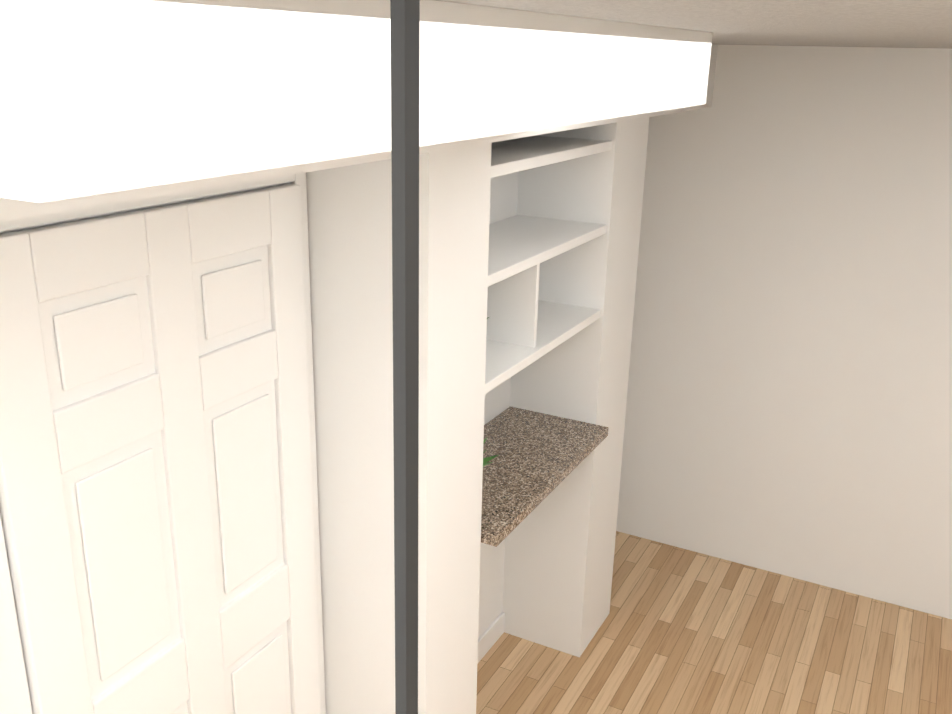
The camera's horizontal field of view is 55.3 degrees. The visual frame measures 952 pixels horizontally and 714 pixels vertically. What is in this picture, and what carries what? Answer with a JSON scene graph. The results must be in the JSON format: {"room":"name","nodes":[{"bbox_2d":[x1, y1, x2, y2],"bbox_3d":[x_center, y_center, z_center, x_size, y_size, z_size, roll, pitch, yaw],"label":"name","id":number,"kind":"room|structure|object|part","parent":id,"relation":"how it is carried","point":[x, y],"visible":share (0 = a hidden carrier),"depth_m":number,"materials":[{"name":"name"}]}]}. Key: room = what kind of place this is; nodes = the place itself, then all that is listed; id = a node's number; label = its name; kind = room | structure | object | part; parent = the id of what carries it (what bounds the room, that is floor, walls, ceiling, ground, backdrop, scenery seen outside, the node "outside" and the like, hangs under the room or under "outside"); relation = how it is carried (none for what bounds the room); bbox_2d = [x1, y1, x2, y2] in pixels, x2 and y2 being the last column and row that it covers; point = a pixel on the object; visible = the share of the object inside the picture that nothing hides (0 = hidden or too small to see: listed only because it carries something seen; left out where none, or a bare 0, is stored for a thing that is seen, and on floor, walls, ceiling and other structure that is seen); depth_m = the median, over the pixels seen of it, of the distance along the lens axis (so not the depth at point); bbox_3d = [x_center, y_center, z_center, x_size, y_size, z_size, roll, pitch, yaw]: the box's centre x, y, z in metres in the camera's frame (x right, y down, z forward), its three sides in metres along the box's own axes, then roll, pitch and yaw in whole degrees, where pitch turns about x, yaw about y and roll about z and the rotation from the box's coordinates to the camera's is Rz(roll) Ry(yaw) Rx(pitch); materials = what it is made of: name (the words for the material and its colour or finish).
{"room":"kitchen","nodes":[
{"label":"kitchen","id":0,"kind":"room"},
{"bbox_2d":[0,0,951,713],"bbox_3d":[2.866,1.174,0.239,8.200,2.470,5.740,11,21,26],"label":"wall","id":1,"kind":"structure","parent":0,"point":[744,506],"depth_m":3.43,"materials":[{"name":"white paint"}]},
{"bbox_2d":[0,173,325,713],"bbox_3d":[-0.614,0.637,2.033,0.098,2.070,0.950,11,21,26],"label":"door","id":2,"kind":"structure","parent":1,"relation":"in","point":[159,537],"depth_m":1.85,"materials":[{"name":"white wood"}]},
{"bbox_2d":[390,0,419,713],"bbox_3d":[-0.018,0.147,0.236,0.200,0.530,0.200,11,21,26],"label":"pole","id":3,"kind":"object","parent":1,"relation":"hanging from","point":[405,39],"visible":1,"depth_m":0.18,"materials":[{"name":"grey metal"}]},
{"bbox_2d":[477,612,504,663],"bbox_3d":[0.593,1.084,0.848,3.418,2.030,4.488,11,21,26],"label":"baseboard","id":4,"kind":"structure","parent":1,"relation":"attached to","point":[490,635],"depth_m":3.68,"materials":[{"name":"white wood"}]},
{"bbox_2d":[481,136,611,546],"bbox_3d":[0.102,0.023,2.904,0.399,1.350,0.909,11,21,26],"label":"shelves","id":5,"kind":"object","parent":1,"relation":"attached to","point":[538,459],"depth_m":2.83,"materials":[{"name":"white wood"}]},
{"bbox_3d":[-0.056,0.337,2.722,0.198,0.193,0.238,11,21,26],"label":"plant shelf","id":6,"kind":"part","parent":5,"relation":"part of","materials":[{"name":"green plant"}]}
]}

